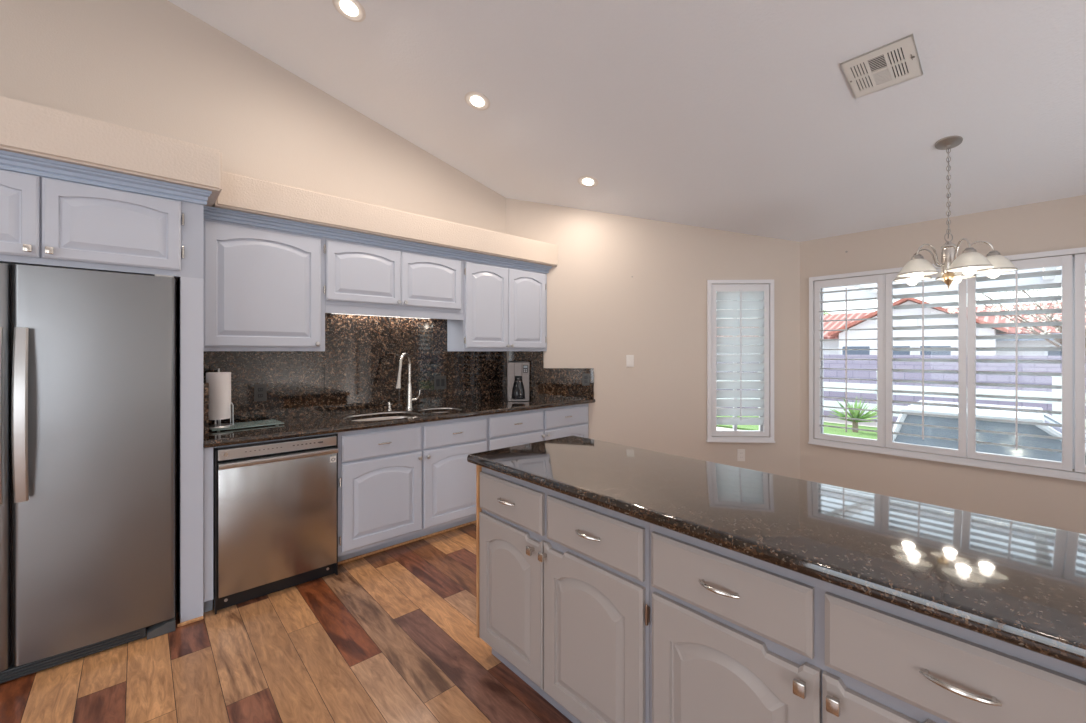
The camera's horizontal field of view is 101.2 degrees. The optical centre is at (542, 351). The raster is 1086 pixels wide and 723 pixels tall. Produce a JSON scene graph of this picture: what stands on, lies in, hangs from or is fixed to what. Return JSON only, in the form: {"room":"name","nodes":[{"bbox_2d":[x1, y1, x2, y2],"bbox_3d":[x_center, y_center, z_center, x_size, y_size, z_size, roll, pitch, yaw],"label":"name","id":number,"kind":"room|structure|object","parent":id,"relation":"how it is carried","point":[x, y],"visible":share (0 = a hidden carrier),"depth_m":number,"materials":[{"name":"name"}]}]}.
{"room":"kitchen","nodes":[
{"label":"kitchen","id":0,"kind":"room"},
{"bbox_2d":[0,0,505,233],"bbox_3d":[-2.505,-0.738,2.504,5.657,4.220,0.150,0,0,-42],"label":"wall","id":1,"kind":"structure","parent":0,"point":[150,66],"depth_m":2.80,"materials":[{"name":"beige paint"}]},
{"bbox_2d":[203,218,324,350],"bbox_3d":[-1.776,-0.400,2.839,0.663,0.800,0.332,0,0,-42],"label":"upper cabinet","id":2,"kind":"object","parent":1,"relation":"attached to","point":[263,287],"visible":0.94,"depth_m":2.71,"materials":[{"name":"grey paint"}]},
{"bbox_2d":[213,171,557,265],"bbox_3d":[-0.972,-0.926,3.550,2.686,0.207,0.363,0,0,-42],"label":"soffit","id":3,"kind":"structure","parent":1,"relation":"attached to","point":[241,193],"depth_m":3.08,"materials":[{"name":"beige paint"}]},
{"bbox_2d":[323,238,463,319],"bbox_3d":[-1.137,-0.529,3.419,1.085,0.542,0.332,0,0,-42],"label":"upper cabinet","id":4,"kind":"object","parent":1,"relation":"attached to","point":[360,279],"visible":1,"depth_m":3.26,"materials":[{"name":"grey paint"}]},
{"bbox_2d":[203,205,551,272],"bbox_3d":[-0.930,-0.790,3.426,2.717,0.064,0.036,0,0,-42],"label":"crown molding","id":5,"kind":"structure","parent":4,"relation":"attached to","point":[209,212],"depth_m":3.08,"materials":[{"name":"blue paint"}]},
{"bbox_2d":[203,313,593,439],"bbox_3d":[-0.821,0.072,3.515,3.004,0.770,0.615,0,0,-42],"label":"backsplash","id":6,"kind":"structure","parent":1,"relation":"attached to","point":[357,369],"depth_m":3.44,"materials":[{"name":"stone"}]},
{"bbox_2d":[254,384,266,401],"bbox_3d":[-1.865,0.272,2.947,0.070,0.115,0.010,0,0,-42],"label":"outlet","id":7,"kind":"object","parent":6,"relation":"attached to","point":[260,390],"visible":1,"depth_m":2.94,"materials":[{"name":"grey plastic"}]},
{"bbox_2d":[434,376,445,389],"bbox_3d":[-0.883,0.269,3.838,0.116,0.115,0.010,0,0,-42],"label":"outlet","id":8,"kind":"object","parent":6,"relation":"attached to","point":[439,381],"visible":1,"depth_m":3.83,"materials":[{"name":"grey plastic"}]},
{"bbox_2d":[582,374,589,385],"bbox_3d":[0.412,0.272,4.285,0.070,0.115,0.010,0,0,3],"label":"outlet","id":9,"kind":"object","parent":6,"relation":"attached to","point":[585,377],"visible":1,"depth_m":4.28,"materials":[{"name":"grey plastic"}]},
{"bbox_2d":[447,260,546,350],"bbox_3d":[-0.388,-0.400,4.100,0.937,0.800,0.332,0,0,-42],"label":"upper cabinet","id":10,"kind":"object","parent":1,"relation":"attached to","point":[505,308],"visible":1,"depth_m":3.94,"materials":[{"name":"grey paint"}]},
{"bbox_2d":[0,523,572,722],"bbox_3d":[0.834,1.422,0.420,8.000,0.100,7.700,0,0,-42],"label":"floor","id":11,"kind":"structure","parent":0,"point":[390,637],"depth_m":1.96,"materials":[{"name":"brown wood"}]},
{"bbox_2d":[0,262,175,683],"bbox_3d":[-2.309,0.498,2.080,0.907,1.741,0.676,0,0,-42],"label":"refrigerator","id":12,"kind":"object","parent":11,"relation":"on","point":[88,357],"visible":1,"depth_m":1.98,"materials":[{"name":"silver metal"}]},
{"bbox_2d":[0,169,335,626],"bbox_3d":[-2.072,0.284,2.361,1.707,2.175,0.643,0,0,-42],"label":"tall cabinet","id":13,"kind":"object","parent":11,"relation":"on","point":[45,221],"visible":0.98,"depth_m":2.17,"materials":[{"name":"grey paint"}]},
{"bbox_2d":[0,150,211,204],"bbox_3d":[-2.111,-0.787,1.938,1.081,0.070,0.032,0,0,-42],"label":"crown molding","id":14,"kind":"structure","parent":13,"relation":"attached to","point":[10,161],"depth_m":2.02,"materials":[{"name":"blue paint"}]},
{"bbox_2d":[0,96,221,206],"bbox_3d":[-2.356,-0.928,2.091,1.322,0.210,0.663,0,0,-42],"label":"soffit","id":15,"kind":"structure","parent":13,"relation":"on","point":[26,128],"depth_m":2.00,"materials":[{"name":"beige paint"}]},
{"bbox_2d":[213,433,337,613],"bbox_3d":[-1.663,0.937,2.726,0.608,0.862,0.618,0,0,-42],"label":"dishwasher","id":16,"kind":"object","parent":11,"relation":"on","point":[275,503],"visible":0.98,"depth_m":2.49,"materials":[{"name":"silver metal"}]},
{"bbox_2d":[337,415,486,564],"bbox_3d":[-1.026,0.936,3.320,1.127,0.872,0.615,0,0,-42],"label":"base cabinet","id":17,"kind":"object","parent":11,"relation":"on","point":[400,485],"visible":0.89,"depth_m":3.04,"materials":[{"name":"grey paint"}]},
{"bbox_2d":[487,403,587,450],"bbox_3d":[-0.170,0.936,4.098,1.186,0.872,0.615,0,0,-42],"label":"base cabinet","id":18,"kind":"object","parent":11,"relation":"on","point":[504,430],"visible":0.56,"depth_m":3.83,"materials":[{"name":"grey paint"}]},
{"bbox_2d":[203,398,594,447],"bbox_3d":[-0.817,0.477,3.518,3.016,0.039,0.616,0,0,-42],"label":"countertop","id":19,"kind":"structure","parent":18,"relation":"on","point":[294,427],"depth_m":3.04,"materials":[{"name":"brown stone"}]},
{"bbox_2d":[209,419,283,430],"bbox_3d":[-1.824,0.452,2.733,0.220,0.010,0.370,0,0,44],"label":"cutting board","id":20,"kind":"object","parent":19,"relation":"on","point":[271,421],"visible":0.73,"depth_m":2.73,"materials":[{"name":"clear glass"}]},
{"bbox_2d":[209,368,233,428],"bbox_3d":[-1.904,0.273,2.620,0.148,0.345,0.148,0,0,-42],"label":"paper towel holder","id":21,"kind":"object","parent":20,"relation":"on","point":[219,425],"visible":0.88,"depth_m":2.62,"materials":[{"name":"silver metal"}]},
{"bbox_2d":[206,372,230,419],"bbox_3d":[-1.904,0.260,2.620,0.120,0.270,0.120,0,0,-42],"label":"paper towel roll","id":22,"kind":"object","parent":21,"relation":"on","point":[219,383],"visible":0.91,"depth_m":2.57,"materials":[{"name":"white paper"}]},
{"bbox_2d":[387,402,392,409],"bbox_3d":[-1.188,0.427,3.472,0.040,0.061,0.071,0,0,-42],"label":"soap dispenser","id":23,"kind":"object","parent":19,"relation":"on","point":[389,404],"visible":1,"depth_m":3.47,"materials":[{"name":"grey metal"}]},
{"bbox_2d":[343,408,461,420],"bbox_3d":[-1.002,0.579,3.297,0.906,0.230,0.428,0,0,-42],"label":"sink","id":24,"kind":"object","parent":19,"relation":"in","point":[389,417],"visible":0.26,"depth_m":3.39,"materials":[{"name":"silver metal"}]},
{"bbox_2d":[395,352,420,408],"bbox_3d":[-1.076,0.233,3.489,0.092,0.450,0.308,0,0,16],"label":"faucet","id":25,"kind":"object","parent":19,"relation":"on","point":[410,400],"visible":1,"depth_m":3.56,"materials":[{"name":"grey metal"}]},
{"bbox_2d":[508,361,529,400],"bbox_3d":[-0.224,0.274,4.113,0.196,0.367,0.224,0,0,0],"label":"coffee maker","id":26,"kind":"object","parent":19,"relation":"on","point":[518,371],"visible":1,"depth_m":4.06,"materials":[{"name":"silver metal"}]},
{"bbox_2d":[476,465,649,722],"bbox_3d":[0.220,0.935,1.852,0.655,0.874,0.902,0,0,-42],"label":"base cabinet","id":27,"kind":"object","parent":11,"relation":"on","point":[564,580],"depth_m":1.57,"materials":[{"name":"grey paint"}]},
{"bbox_2d":[650,523,1085,722],"bbox_3d":[0.931,0.935,1.068,0.655,0.874,1.219,0,0,-42],"label":"base cabinet","id":28,"kind":"object","parent":11,"relation":"on","point":[735,637],"visible":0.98,"depth_m":1.00,"materials":[{"name":"grey paint"}]},
{"bbox_2d":[467,435,1085,668],"bbox_3d":[0.653,0.477,1.405,0.680,0.039,2.202,0,0,-42],"label":"countertop","id":29,"kind":"structure","parent":28,"relation":"on","point":[1017,583],"depth_m":1.11,"materials":[{"name":"brown stone"}]},
{"bbox_2d":[168,0,1085,241],"bbox_3d":[0.851,-1.965,0.401,8.200,2.039,7.850,0,0,-42],"label":"ceiling","id":30,"kind":"structure","parent":0,"point":[739,116],"depth_m":2.71,"materials":[{"name":"white paint"}]},
{"bbox_2d":[332,0,365,21],"bbox_3d":[-1.078,-1.910,2.482,0.172,0.043,0.176,0,0,-35],"label":"ceiling light","id":31,"kind":"object","parent":30,"relation":"attached to","point":[352,10],"visible":1,"depth_m":2.48,"materials":[{"name":"white"}]},
{"bbox_2d":[465,91,489,109],"bbox_3d":[-0.449,-1.711,3.053,0.172,0.043,0.176,0,0,-35],"label":"ceiling light","id":32,"kind":"object","parent":30,"relation":"attached to","point":[476,100],"visible":1,"depth_m":3.04,"materials":[{"name":"white"}]},
{"bbox_2d":[578,176,597,186],"bbox_3d":[0.384,-1.448,3.810,0.172,0.043,0.176,0,0,-35],"label":"ceiling light","id":33,"kind":"object","parent":30,"relation":"attached to","point":[586,181],"visible":1,"depth_m":3.79,"materials":[{"name":"white"}]},
{"bbox_2d":[840,34,922,98],"bbox_3d":[1.738,-1.449,2.291,0.288,0.076,0.290,0,0,-42],"label":"ceiling vent","id":34,"kind":"object","parent":30,"relation":"in","point":[895,62],"visible":1,"depth_m":2.28,"materials":[{"name":"white metal"}]},
{"bbox_2d":[893,136,1017,289],"bbox_3d":[2.470,-0.825,2.710,0.554,0.910,0.564,0,0,-42],"label":"chandelier","id":35,"kind":"object","parent":30,"relation":"hanging from","point":[970,264],"visible":1,"depth_m":2.67,"materials":[{"name":"white glass"}]},
{"bbox_2d":[506,198,799,478],"bbox_3d":[1.037,-0.076,4.358,2.792,2.896,0.150,0,0,3],"label":"wall","id":36,"kind":"structure","parent":0,"point":[599,314],"depth_m":4.28,"materials":[{"name":"beige paint"}]},
{"bbox_2d":[626,355,633,366],"bbox_3d":[0.836,0.092,4.286,0.072,0.115,0.010,0,0,3],"label":"light switch","id":37,"kind":"object","parent":36,"relation":"attached to","point":[629,358],"visible":1,"depth_m":4.28,"materials":[{"name":"white plastic"}]},
{"bbox_2d":[706,279,774,442],"bbox_3d":[1.873,0.092,4.294,0.628,1.536,0.176,0,0,3],"label":"window","id":38,"kind":"structure","parent":36,"relation":"in","point":[710,438],"depth_m":4.22,"materials":[{"name":"white wood"}]},
{"bbox_2d":[712,284,768,436],"bbox_3d":[1.870,0.085,4.236,0.536,1.441,0.051,0,0,3],"label":"shutter panel","id":39,"kind":"object","parent":38,"relation":"attached to","point":[742,313],"visible":1,"depth_m":4.23,"materials":[{"name":"white wood"}]},
{"bbox_2d":[737,449,744,460],"bbox_3d":[1.881,0.986,4.236,0.072,0.115,0.010,0,0,3],"label":"outlet","id":40,"kind":"object","parent":36,"relation":"attached to","point":[740,452],"visible":1,"depth_m":4.24,"materials":[{"name":"white plastic"}]},
{"bbox_2d":[800,195,1085,533],"bbox_3d":[3.238,0.155,3.420,0.170,2.434,2.268,0,0,-42],"label":"wall","id":41,"kind":"structure","parent":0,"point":[1060,224],"depth_m":3.46,"materials":[{"name":"beige paint"}]},
{"bbox_2d":[808,247,1085,481],"bbox_3d":[3.245,0.086,3.392,0.176,1.539,2.160,0,0,-42],"label":"window","id":42,"kind":"structure","parent":41,"relation":"attached to","point":[1054,473],"depth_m":3.39,"materials":[{"name":"white wood"}]},
{"bbox_2d":[814,274,883,446],"bbox_3d":[2.686,0.078,3.931,0.116,1.444,0.519,0,0,-39],"label":"shutter panel","id":43,"kind":"object","parent":42,"relation":"attached to","point":[879,279],"visible":1,"depth_m":3.91,"materials":[{"name":"white wood"}]},
{"bbox_2d":[885,268,966,456],"bbox_3d":[3.032,0.078,3.550,0.110,1.444,0.493,0,0,-39],"label":"shutter panel","id":44,"kind":"object","parent":42,"relation":"attached to","point":[961,292],"visible":0.87,"depth_m":3.52,"materials":[{"name":"white wood"}]},
{"bbox_2d":[967,255,1071,470],"bbox_3d":[3.371,0.078,3.176,0.111,1.444,0.511,0,0,-39],"label":"shutter panel","id":45,"kind":"object","parent":42,"relation":"attached to","point":[1065,261],"visible":0.91,"depth_m":3.14,"materials":[{"name":"white wood"}]},
{"bbox_2d":[1075,253,1085,472],"bbox_3d":[3.726,0.078,2.786,0.111,1.444,0.525,0,0,-39],"label":"shutter panel","id":46,"kind":"object","parent":42,"relation":"attached to","point":[1080,259],"visible":1,"depth_m":2.95,"materials":[{"name":"white wood"}]},
{"label":"outside","id":47,"kind":"structure","parent":0,"visible":0},
{"bbox_2d":[716,407,894,429],"bbox_3d":[20.622,2.172,25.479,55.210,0.300,70.000,0,0,-42],"label":"ground","id":48,"kind":"structure","parent":47,"point":[826,419],"depth_m":12.67,"materials":[{"name":"white concrete"}]},
{"bbox_2d":[716,416,876,439],"bbox_3d":[11.530,1.996,6.417,2.700,0.049,38.000,0,0,-42],"label":"lawn","id":49,"kind":"structure","parent":48,"relation":"on","point":[828,430],"depth_m":11.26,"materials":[{"name":"green plant"}]},
{"bbox_2d":[829,396,876,431],"bbox_3d":[7.617,1.514,10.875,1.055,0.916,1.180,0,0,-42],"label":"yucca plant","id":50,"kind":"object","parent":49,"relation":"on","point":[854,413],"visible":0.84,"depth_m":10.86,"materials":[{"name":"green plant"}]},
{"bbox_2d":[716,354,1085,433],"bbox_3d":[12.296,1.062,9.814,0.200,1.920,50.000,0,0,-42],"label":"wall","id":51,"kind":"structure","parent":48,"relation":"on","point":[851,364],"depth_m":11.80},
{"bbox_2d":[716,298,1085,355],"bbox_3d":[24.755,-0.353,23.761,12.600,4.750,30.900,0,0,-42],"label":"house","id":52,"kind":"structure","parent":48,"relation":"on","point":[857,324],"depth_m":22.11,"materials":[{"name":"grey paint"}]},
{"bbox_2d":[716,371,1085,432],"bbox_3d":[12.059,1.262,8.289,0.180,1.520,40.060,0,0,-42],"label":"rail fence","id":53,"kind":"object","parent":48,"relation":"on","point":[1056,380],"visible":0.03,"depth_m":10.95,"materials":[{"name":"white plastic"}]},
{"bbox_2d":[976,288,1085,355],"bbox_3d":[13.643,-0.610,11.061,3.925,5.271,4.004,0,0,12],"label":"bare tree","id":54,"kind":"object","parent":48,"relation":"on","point":[1058,328],"visible":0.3,"depth_m":11.78,"materials":[{"name":"brown plant"}]},
{"bbox_3d":[6.423,2.012,3.265,4.100,0.020,12.200,0,0,-42],"label":"driveway","id":55,"kind":"object","parent":48,"relation":"on","visible":0},
{"bbox_2d":[824,264,1085,302],"bbox_3d":[5.501,0.537,3.172,2.350,2.970,7.300,0,0,-42],"label":"pergola","id":56,"kind":"object","parent":55,"relation":"on","point":[872,293],"visible":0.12,"depth_m":5.43,"materials":[{"name":"grey paint"}]},
{"bbox_2d":[893,400,1085,464],"bbox_3d":[5.003,1.297,4.085,1.660,1.410,2.995,0,0,-42],"label":"car","id":57,"kind":"object","parent":55,"relation":"on","point":[1056,444],"visible":0.15,"depth_m":4.18,"materials":[{"name":"white paint"}]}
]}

